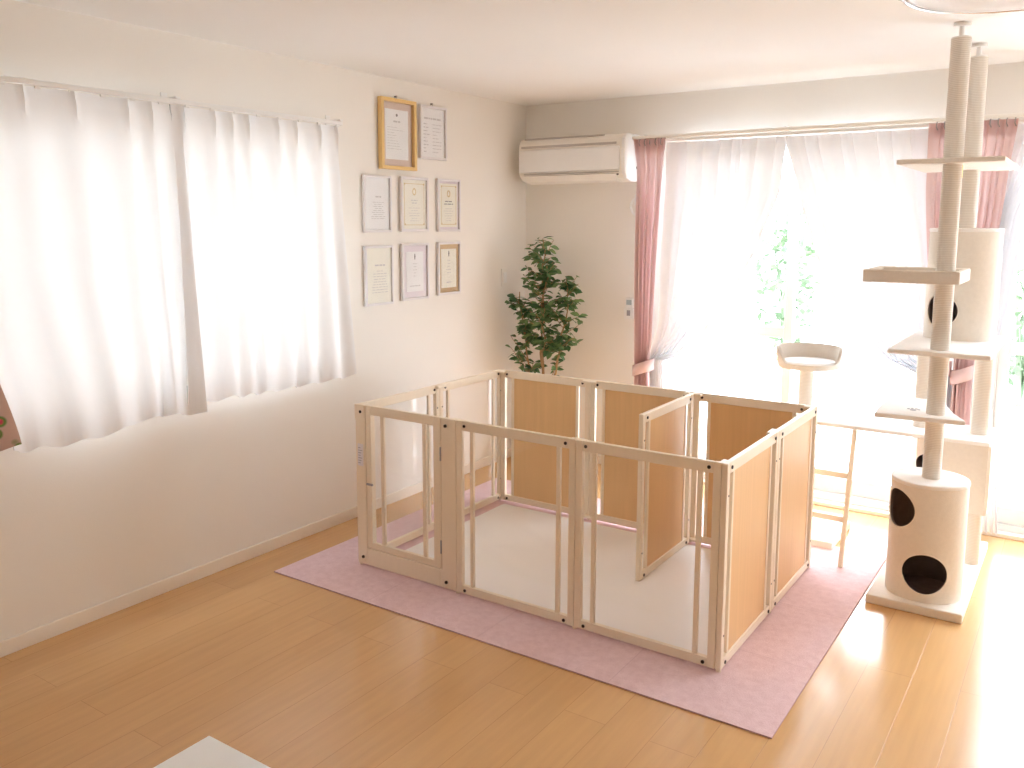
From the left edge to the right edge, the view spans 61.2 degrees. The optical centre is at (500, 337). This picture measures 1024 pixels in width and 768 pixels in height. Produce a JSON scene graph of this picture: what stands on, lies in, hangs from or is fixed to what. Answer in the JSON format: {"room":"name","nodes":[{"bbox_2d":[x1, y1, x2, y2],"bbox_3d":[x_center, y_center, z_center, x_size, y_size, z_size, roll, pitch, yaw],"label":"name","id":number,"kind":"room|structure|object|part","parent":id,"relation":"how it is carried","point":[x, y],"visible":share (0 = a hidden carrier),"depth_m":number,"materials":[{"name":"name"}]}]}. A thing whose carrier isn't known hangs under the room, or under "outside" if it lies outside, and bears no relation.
{"room":"pet room","nodes":[
{"label":"pet room","id":0,"kind":"room"},
{"bbox_2d":[0,0,525,640],"bbox_3d":[-1.871,-0.014,3.212,0.150,2.400,7.000,5,9,34],"label":"wall","id":1,"kind":"structure","parent":0,"point":[86,523],"depth_m":4.16,"materials":[{"name":"paint"}]},
{"bbox_2d":[0,75,342,126],"bbox_3d":[-1.411,-0.983,3.536,0.100,0.062,2.060,5,9,34],"label":"rail","id":2,"kind":"object","parent":1,"relation":"attached to","point":[163,99],"visible":1,"depth_m":3.53,"materials":[{"name":"white plastic"}]},
{"bbox_2d":[0,385,21,450],"bbox_3d":[-1.865,-0.218,2.925,0.050,1.300,0.380,5,9,34],"label":"floral curtain","id":3,"kind":"object","parent":2,"relation":"hanging from","point":[9,434],"visible":1,"depth_m":3.12,"materials":[{"name":"fabric"}]},
{"bbox_2d":[0,83,207,452],"bbox_3d":[-1.590,-0.257,3.316,0.107,1.334,0.980,5,9,34],"label":"sheer curtain","id":4,"kind":"object","parent":2,"relation":"hanging from","point":[93,329],"visible":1,"depth_m":3.31,"materials":[{"name":"white fabric"}]},
{"bbox_2d":[169,104,356,404],"bbox_3d":[-1.081,-0.374,4.070,0.083,1.299,1.024,5,9,34],"label":"sheer curtain","id":5,"kind":"object","parent":2,"relation":"hanging from","point":[265,197],"visible":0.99,"depth_m":4.03,"materials":[{"name":"white fabric"}]},
{"bbox_2d":[0,448,510,657],"bbox_3d":[-1.806,1.152,3.320,0.012,0.060,7.000,5,9,34],"label":"baseboard","id":6,"kind":"structure","parent":1,"relation":"attached to","point":[18,642],"depth_m":3.89,"materials":[{"name":"beige wood"}]},
{"bbox_2d":[362,174,391,232],"bbox_3d":[-0.673,-0.730,4.720,0.018,0.308,0.220,5,9,34],"label":"framed certificate","id":7,"kind":"object","parent":1,"relation":"attached to","point":[376,189],"visible":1,"depth_m":4.72,"materials":[{"name":"white paper"}]},
{"bbox_2d":[363,245,393,306],"bbox_3d":[-0.672,-0.344,4.774,0.018,0.328,0.226,5,9,34],"label":"framed certificate","id":8,"kind":"object","parent":1,"relation":"attached to","point":[378,261],"visible":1,"depth_m":4.77,"materials":[{"name":"beige paper"}]},
{"bbox_2d":[377,96,416,170],"bbox_3d":[-0.573,-1.138,4.805,0.034,0.404,0.294,5,9,34],"label":"framed certificate","id":9,"kind":"object","parent":1,"relation":"attached to","point":[397,118],"visible":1,"depth_m":4.81,"materials":[{"name":"gold metal"}]},
{"bbox_2d":[399,176,428,231],"bbox_3d":[-0.496,-0.767,4.975,0.018,0.310,0.244,5,9,34],"label":"framed certificate","id":10,"kind":"object","parent":1,"relation":"attached to","point":[413,191],"visible":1,"depth_m":4.97,"materials":[{"name":"beige paper"}]},
{"bbox_2d":[400,243,429,300],"bbox_3d":[-0.497,-0.385,5.025,0.018,0.327,0.242,5,9,34],"label":"framed certificate","id":11,"kind":"object","parent":1,"relation":"attached to","point":[414,257],"visible":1,"depth_m":5.02,"materials":[{"name":"white paper"}]},
{"bbox_2d":[418,103,446,160],"bbox_3d":[-0.398,-1.207,5.060,0.026,0.324,0.245,5,9,34],"label":"framed certificate","id":12,"kind":"object","parent":1,"relation":"attached to","point":[432,120],"visible":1,"depth_m":5.06,"materials":[{"name":"white paper"}]},
{"bbox_2d":[436,178,460,231],"bbox_3d":[-0.315,-0.801,5.237,0.018,0.314,0.222,5,9,34],"label":"framed certificate","id":13,"kind":"object","parent":1,"relation":"attached to","point":[448,191],"visible":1,"depth_m":5.23,"materials":[{"name":"beige paper"}]},
{"bbox_2d":[436,242,460,295],"bbox_3d":[-0.316,-0.425,5.285,0.018,0.319,0.222,5,9,34],"label":"framed certificate","id":14,"kind":"object","parent":1,"relation":"attached to","point":[448,254],"visible":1,"depth_m":5.28,"materials":[{"name":"beige paper"}]},
{"bbox_2d":[0,456,1023,767],"bbox_3d":[0.147,1.420,2.003,5.050,0.120,7.300,5,9,34],"label":"floor","id":15,"kind":"structure","parent":0,"point":[282,671],"depth_m":3.00,"materials":[{"name":"brown wood"}]},
{"bbox_2d":[154,736,269,767],"bbox_3d":[-0.702,1.216,1.554,0.600,0.400,0.898,5,9,34],"label":"table","id":16,"kind":"object","parent":15,"relation":"on","point":[209,752],"visible":1,"depth_m":1.97,"materials":[{"name":"white paint"}]},
{"bbox_2d":[505,236,587,375],"bbox_3d":[0.266,0.107,5.629,0.645,1.531,0.332,5,9,34],"label":"potted tree","id":17,"kind":"object","parent":15,"relation":"on","point":[545,273],"visible":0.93,"depth_m":5.57,"materials":[{"name":"green plant"}]},
{"bbox_2d":[274,478,885,738],"bbox_3d":[0.413,1.077,4.114,2.315,0.006,1.814,5,9,34],"label":"rug","id":18,"kind":"object","parent":15,"relation":"on","point":[759,685],"visible":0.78,"depth_m":3.43,"materials":[{"name":"carpet"}]},
{"bbox_2d":[406,504,710,654],"bbox_3d":[0.394,1.075,4.072,1.655,0.009,1.085,5,9,34],"label":"floor mat","id":19,"kind":"object","parent":18,"relation":"on","point":[515,547],"visible":0.54,"depth_m":3.98,"materials":[{"name":"white plastic"}]},
{"bbox_2d":[354,369,817,671],"bbox_3d":[0.391,0.693,4.042,1.785,0.775,1.192,5,9,34],"label":"pen","id":20,"kind":"object","parent":18,"relation":"on","point":[758,466],"visible":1,"depth_m":3.90,"materials":[{"name":"brown wood"}]},
{"bbox_3d":[-0.609,0.678,4.137,0.014,0.688,0.018,5,9,34],"label":"rod","id":21,"kind":"part","parent":20,"relation":"part of","materials":[{"name":"brown wood"}]},
{"bbox_3d":[-0.538,0.660,3.974,0.020,0.609,0.014,5,9,34],"label":"rod","id":22,"kind":"part","parent":20,"relation":"part of","materials":[{"name":"brown wood"}]},
{"bbox_3d":[-0.490,0.653,4.308,0.022,0.766,0.578,5,9,34],"label":"panel","id":23,"kind":"part","parent":20,"relation":"part of","materials":[{"name":"brown wood"}]},
{"bbox_3d":[-0.428,0.707,3.904,0.586,0.766,0.022,5,9,34],"label":"gate panel","id":24,"kind":"part","parent":20,"relation":"part of","materials":[{"name":"brown wood"}]},
{"bbox_3d":[-0.334,0.679,3.835,0.020,0.609,0.014,5,9,34],"label":"rod","id":25,"kind":"part","parent":20,"relation":"part of","materials":[{"name":"brown wood"}]},
{"bbox_3d":[-0.371,0.633,4.480,0.014,0.688,0.018,5,9,34],"label":"rod","id":26,"kind":"part","parent":20,"relation":"part of","materials":[{"name":"brown wood"}]},
{"bbox_3d":[-0.281,0.616,4.611,0.014,0.688,0.018,5,9,34],"label":"rod","id":27,"kind":"part","parent":20,"relation":"part of","materials":[{"name":"brown wood"}]},
{"bbox_3d":[-0.162,0.591,4.782,0.022,0.766,0.578,5,9,34],"label":"panel","id":28,"kind":"part","parent":20,"relation":"part of","materials":[{"name":"brown wood"}]},
{"bbox_3d":[-0.120,0.738,3.694,0.018,0.688,0.014,5,9,34],"label":"rod","id":29,"kind":"part","parent":20,"relation":"part of","materials":[{"name":"brown wood"}]},
{"bbox_3d":[-0.043,0.571,4.954,0.014,0.688,0.018,5,9,34],"label":"rod","id":30,"kind":"part","parent":20,"relation":"part of","materials":[{"name":"brown wood"}]},
{"bbox_3d":[0.071,0.570,4.960,0.018,0.688,0.014,5,9,34],"label":"rod","id":31,"kind":"part","parent":20,"relation":"part of","materials":[{"name":"brown wood"}]},
{"bbox_3d":[0.055,0.751,3.575,0.583,0.766,0.022,5,9,34],"label":"panel","id":32,"kind":"part","parent":20,"relation":"part of","materials":[{"name":"brown wood"}]},
{"bbox_3d":[0.244,0.583,4.842,0.578,0.766,0.022,5,9,34],"label":"panel","id":33,"kind":"part","parent":20,"relation":"part of","materials":[{"name":"brown wood"}]},
{"bbox_3d":[0.230,0.770,3.456,0.018,0.688,0.014,5,9,34],"label":"rod","id":34,"kind":"part","parent":20,"relation":"part of","materials":[{"name":"brown wood"}]},
{"bbox_3d":[0.417,0.602,4.724,0.018,0.688,0.014,5,9,34],"label":"rod","id":35,"kind":"part","parent":20,"relation":"part of","materials":[{"name":"brown wood"}]},
{"bbox_3d":[0.362,0.782,3.366,0.018,0.688,0.014,5,9,34],"label":"rod","id":36,"kind":"part","parent":20,"relation":"part of","materials":[{"name":"brown wood"}]},
{"bbox_3d":[0.549,0.614,4.634,0.018,0.688,0.014,5,9,34],"label":"rod","id":37,"kind":"part","parent":20,"relation":"part of","materials":[{"name":"brown wood"}]},
{"bbox_3d":[0.723,0.627,4.516,0.580,0.766,0.022,5,9,34],"label":"panel","id":38,"kind":"part","parent":20,"relation":"part of","materials":[{"name":"brown wood"}]},
{"bbox_3d":[0.660,0.710,3.910,0.014,0.688,0.018,5,9,34],"label":"rod","id":39,"kind":"part","parent":20,"relation":"part of","materials":[{"name":"brown wood"}]},
{"bbox_3d":[0.537,0.795,3.247,0.582,0.766,0.022,5,9,34],"label":"panel","id":40,"kind":"part","parent":20,"relation":"part of","materials":[{"name":"brown wood"}]},
{"bbox_3d":[0.779,0.685,4.081,0.022,0.766,0.578,5,9,34],"label":"divider panel","id":41,"kind":"part","parent":20,"relation":"part of","materials":[{"name":"brown wood"}]},
{"bbox_3d":[0.897,0.665,4.253,0.014,0.688,0.018,5,9,34],"label":"rod","id":42,"kind":"part","parent":20,"relation":"part of","materials":[{"name":"brown wood"}]},
{"bbox_3d":[0.712,0.814,3.128,0.018,0.688,0.014,5,9,34],"label":"rod","id":43,"kind":"part","parent":20,"relation":"part of","materials":[{"name":"brown wood"}]},
{"bbox_3d":[1.029,0.658,4.308,0.018,0.688,0.014,5,9,34],"label":"rod","id":44,"kind":"part","parent":20,"relation":"part of","materials":[{"name":"brown wood"}]},
{"bbox_3d":[0.827,0.813,3.133,0.014,0.688,0.018,5,9,34],"label":"rod","id":45,"kind":"part","parent":20,"relation":"part of","materials":[{"name":"brown wood"}]},
{"bbox_3d":[0.949,0.787,3.309,0.022,0.766,0.590,5,9,34],"label":"panel","id":46,"kind":"part","parent":20,"relation":"part of","materials":[{"name":"brown wood"}]},
{"bbox_3d":[1.199,0.670,4.192,0.571,0.766,0.022,5,9,34],"label":"panel","id":47,"kind":"part","parent":20,"relation":"part of","materials":[{"name":"brown wood"}]},
{"bbox_3d":[1.071,0.767,3.486,0.014,0.688,0.018,5,9,34],"label":"rod","id":48,"kind":"part","parent":20,"relation":"part of","materials":[{"name":"brown wood"}]},
{"bbox_3d":[1.161,0.750,3.616,0.014,0.688,0.018,5,9,34],"label":"rod","id":49,"kind":"part","parent":20,"relation":"part of","materials":[{"name":"brown wood"}]},
{"bbox_3d":[1.283,0.724,3.792,0.022,0.766,0.589,5,9,34],"label":"panel","id":50,"kind":"part","parent":20,"relation":"part of","materials":[{"name":"brown wood"}]},
{"bbox_3d":[1.405,0.703,3.969,0.014,0.688,0.018,5,9,34],"label":"rod","id":51,"kind":"part","parent":20,"relation":"part of","materials":[{"name":"brown wood"}]},
{"bbox_2d":[776,21,1018,623],"bbox_3d":[1.745,-0.116,4.027,1.031,2.398,0.992,5,9,34],"label":"cat tree","id":52,"kind":"object","parent":15,"relation":"on","point":[936,552],"visible":0.98,"depth_m":3.79,"materials":[{"name":"fabric"}]},
{"bbox_3d":[1.580,0.262,4.480,0.072,0.226,0.072,5,9,34],"label":"sisal post","id":53,"kind":"part","parent":52,"relation":"part of","materials":[{"name":"fabric"}]},
{"bbox_2d":[785,356,834,364],"bbox_3d":[1.587,0.120,4.457,0.264,0.018,0.264,5,9,34],"label":"cushion","id":54,"kind":"object","parent":52,"relation":"on","point":[789,360],"depth_m":4.43,"materials":[{"name":"white fabric"}]},
{"bbox_3d":[1.610,1.004,4.551,0.351,0.040,0.390,5,9,34],"label":"board","id":55,"kind":"part","parent":52,"relation":"part of","materials":[{"name":"beige wood"}]},
{"bbox_3d":[1.643,0.758,4.096,0.020,0.634,0.172,5,9,34],"label":"ladder rail","id":56,"kind":"part","parent":52,"relation":"part of","materials":[{"name":"brown wood"}]},
{"bbox_2d":[874,397,964,425],"bbox_3d":[1.840,0.314,3.747,0.348,0.020,0.435,5,9,34],"label":"shelf","id":57,"kind":"object","parent":52,"relation":"attached to","point":[904,408],"depth_m":3.64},
{"bbox_3d":[2.008,0.214,4.104,0.072,0.420,0.072,5,9,34],"label":"sisal post","id":58,"kind":"part","parent":52,"relation":"part of","materials":[{"name":"fabric"}]},
{"bbox_3d":[1.995,1.076,4.011,0.370,0.040,0.992,5,9,34],"label":"board","id":59,"kind":"part","parent":52,"relation":"part of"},
{"bbox_3d":[1.827,0.600,3.680,0.304,0.018,0.304,5,9,34],"label":"lid","id":60,"kind":"part","parent":52,"relation":"part of","materials":[{"name":"beige fabric"}]},
{"bbox_3d":[1.826,0.466,3.651,0.074,0.256,0.074,5,9,34],"label":"sisal post","id":61,"kind":"part","parent":52,"relation":"part of","materials":[{"name":"fabric"}]},
{"bbox_3d":[1.826,0.194,3.615,0.074,0.252,0.074,5,9,34],"label":"sisal post","id":62,"kind":"part","parent":52,"relation":"part of","materials":[{"name":"fabric"}]},
{"bbox_3d":[1.827,-0.090,3.578,0.074,0.280,0.074,5,9,34],"label":"sisal post","id":63,"kind":"part","parent":52,"relation":"part of","materials":[{"name":"fabric"}]},
{"bbox_2d":[887,331,1007,360],"bbox_3d":[1.990,0.029,3.829,0.382,0.020,0.750,5,9,34],"label":"shelf","id":64,"kind":"object","parent":52,"relation":"attached to","point":[918,343],"depth_m":3.63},
{"bbox_3d":[1.827,-0.472,3.527,0.074,0.464,0.074,5,9,34],"label":"sisal post","id":65,"kind":"part","parent":52,"relation":"part of","materials":[{"name":"fabric"}]},
{"bbox_3d":[1.828,-0.955,3.463,0.074,0.470,0.074,5,9,34],"label":"sisal post","id":66,"kind":"part","parent":52,"relation":"part of","materials":[{"name":"fabric"}]},
{"bbox_2d":[896,156,1018,172],"bbox_3d":[1.970,-0.740,3.705,0.388,0.020,0.690,5,9,34],"label":"shelf","id":67,"kind":"object","parent":52,"relation":"attached to","point":[985,163],"depth_m":3.50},
{"bbox_3d":[2.109,-0.487,3.917,0.300,0.018,0.300,5,9,34],"label":"lid","id":68,"kind":"part","parent":52,"relation":"part of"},
{"bbox_3d":[2.118,-0.627,3.917,0.080,0.259,0.080,5,9,34],"label":"sisal post","id":69,"kind":"part","parent":52,"relation":"part of","materials":[{"name":"fabric"}]},
{"bbox_3d":[2.201,0.913,4.031,0.066,0.277,0.066,5,9,34],"label":"sisal post","id":70,"kind":"part","parent":52,"relation":"part of","materials":[{"name":"fabric"}]},
{"bbox_3d":[2.118,-1.008,3.867,0.080,0.470,0.080,5,9,34],"label":"sisal post","id":71,"kind":"part","parent":52,"relation":"part of","materials":[{"name":"fabric"}]},
{"bbox_3d":[2.210,0.233,3.966,0.080,0.420,0.080,5,9,34],"label":"sisal post","id":72,"kind":"part","parent":52,"relation":"part of","materials":[{"name":"fabric"}]},
{"bbox_2d":[14,0,1023,105],"bbox_3d":[0.150,-1.078,1.672,5.050,0.120,7.300,5,9,34],"label":"ceiling","id":73,"kind":"structure","parent":0,"point":[521,52],"depth_m":3.67,"materials":[{"name":"paint"}]},
{"bbox_2d":[899,0,1023,13],"bbox_3d":[1.536,-1.062,2.526,0.736,0.131,0.716,5,9,34],"label":"ceiling light","id":74,"kind":"object","parent":73,"relation":"attached to","point":[934,6],"visible":1,"depth_m":2.68,"materials":[{"name":"white plastic"}]},
{"bbox_2d":[525,62,1023,454],"bbox_3d":[2.172,-0.213,4.760,5.050,2.400,0.150,5,9,34],"label":"wall","id":75,"kind":"structure","parent":0,"point":[592,225],"depth_m":5.55,"materials":[{"name":"paint"}]},
{"bbox_2d":[519,133,639,184],"bbox_3d":[0.497,-1.141,5.561,0.780,0.296,0.233,5,9,34],"label":"air conditioner","id":76,"kind":"object","parent":75,"relation":"attached to","point":[599,158],"visible":0.91,"depth_m":5.44,"materials":[{"name":"beige plastic"}]},
{"bbox_3d":[0.424,-1.127,5.483,0.730,0.145,0.020,5,9,34],"label":"panel","id":77,"kind":"part","parent":76,"relation":"part of","materials":[{"name":"white plastic"}]},
{"bbox_2d":[624,298,633,318],"bbox_3d":[0.830,-0.190,5.587,0.070,0.137,0.024,5,9,34],"label":"remote control","id":78,"kind":"object","parent":75,"relation":"attached to","point":[628,310],"visible":0.91,"depth_m":5.58,"materials":[{"name":"white plastic"}]},
{"bbox_2d":[630,195,635,215],"bbox_3d":[0.860,-0.877,5.471,0.097,0.211,0.029,5,9,34],"label":"power cord","id":79,"kind":"object","parent":75,"relation":"attached to","point":[634,198],"visible":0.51,"depth_m":5.48,"materials":[{"name":"white plastic"}]},
{"bbox_2d":[703,479,888,517],"bbox_3d":[1.647,0.934,5.149,1.620,0.022,0.055,5,9,34],"label":"trim","id":80,"kind":"structure","parent":75,"relation":"attached to","point":[861,509],"depth_m":4.89,"materials":[{"name":"white wood"}]},
{"bbox_2d":[632,113,1023,510],"bbox_3d":[2.437,-0.054,4.467,3.780,2.122,0.303,5,9,34],"label":"window","id":81,"kind":"structure","parent":75,"relation":"in","point":[869,494],"depth_m":4.99,"materials":[{"name":"white metal"}]},
{"bbox_2d":[632,138,665,385],"bbox_3d":[0.895,-0.161,5.351,0.194,2.098,0.130,1,8,11],"label":"curtain","id":82,"kind":"object","parent":81,"relation":"hanging from","point":[649,158],"visible":0.71,"depth_m":5.29,"materials":[{"name":"fabric"}]},
{"bbox_2d":[649,136,785,387],"bbox_3d":[1.267,-0.127,5.179,0.800,2.075,0.063,5,9,34],"label":"sheer curtain","id":83,"kind":"object","parent":81,"relation":"hanging from","point":[720,196],"visible":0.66,"depth_m":5.15,"materials":[{"name":"white fabric"}]},
{"bbox_3d":[1.388,-0.131,5.268,0.780,1.990,0.035,5,9,34],"label":"sash","id":84,"kind":"part","parent":81,"relation":"part of","materials":[{"name":"white glass"}]},
{"bbox_3d":[2.404,-1.066,4.283,3.780,0.068,0.183,5,9,34],"label":"curtain rail","id":85,"kind":"part","parent":81,"relation":"part of","materials":[{"name":"white metal"}]},
{"bbox_3d":[2.394,-1.065,4.268,3.780,0.018,0.030,5,9,34],"label":"rail","id":86,"kind":"part","parent":81,"relation":"part of","materials":[{"name":"white plastic"}]},
{"bbox_3d":[2.007,-0.081,4.901,0.780,1.990,0.035,5,9,34],"label":"sash","id":87,"kind":"part","parent":81,"relation":"part of","materials":[{"name":"white glass"}]},
{"bbox_2d":[785,129,951,408],"bbox_3d":[1.983,-0.062,4.698,0.949,2.075,0.077,5,9,34],"label":"sheer curtain","id":88,"kind":"object","parent":81,"relation":"hanging from","point":[862,209],"visible":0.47,"depth_m":4.63,"materials":[{"name":"white fabric"}]},
{"bbox_2d":[926,122,951,375],"bbox_3d":[2.239,-0.037,4.445,0.126,2.092,0.170,-5,9,-32],"label":"curtain","id":89,"kind":"object","parent":81,"relation":"hanging from","point":[935,137],"visible":0.14,"depth_m":4.37,"materials":[{"name":"fabric"}]},
{"bbox_2d":[949,118,1018,424],"bbox_3d":[2.390,-0.024,4.348,0.209,2.092,0.127,2,8,16],"label":"curtain","id":90,"kind":"object","parent":81,"relation":"hanging from","point":[997,141],"visible":0.38,"depth_m":4.24,"materials":[{"name":"fabric"}]},
{"bbox_2d":[971,123,1023,534],"bbox_3d":[2.619,-0.003,4.262,0.516,2.075,0.069,5,9,34],"label":"sheer curtain","id":91,"kind":"object","parent":81,"relation":"hanging from","point":[1012,218],"visible":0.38,"depth_m":4.27,"materials":[{"name":"white fabric"}]},
{"bbox_2d":[981,530,1023,541],"bbox_3d":[3.155,1.072,4.122,1.620,0.022,0.055,5,9,34],"label":"trim","id":92,"kind":"structure","parent":75,"relation":"attached to","point":[1002,534],"depth_m":4.47,"materials":[{"name":"beige wood"}]},
{"bbox_2d":[991,268,1023,534],"bbox_3d":[3.205,0.035,4.056,1.560,2.055,0.124,5,9,34],"label":"window","id":93,"kind":"structure","parent":75,"relation":"in","point":[1009,518],"depth_m":4.47,"materials":[{"name":"white glass"}]},
{"bbox_2d":[675,302,1023,507],"bbox_3d":[6.650,0.468,10.319,18.000,0.100,13.840,5,9,34],"label":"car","id":94,"kind":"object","parent":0,"point":[721,363],"depth_m":9.43,"materials":[{"name":"concrete"}]},
{"bbox_2d":[743,205,824,386],"bbox_3d":[3.049,-0.434,9.309,0.866,1.955,0.829,5,9,34],"label":"shrub","id":95,"kind":"object","parent":94,"relation":"on","point":[807,251],"visible":0.69,"depth_m":9.22,"materials":[{"name":"green plant"}]},
{"bbox_2d":[1008,244,1023,406],"bbox_3d":[5.032,-0.123,8.311,0.869,1.604,0.937,5,9,34],"label":"shrub","id":96,"kind":"object","parent":94,"relation":"on","point":[1017,370],"visible":0.21,"depth_m":8.30,"materials":[{"name":"green plant"}]}
]}

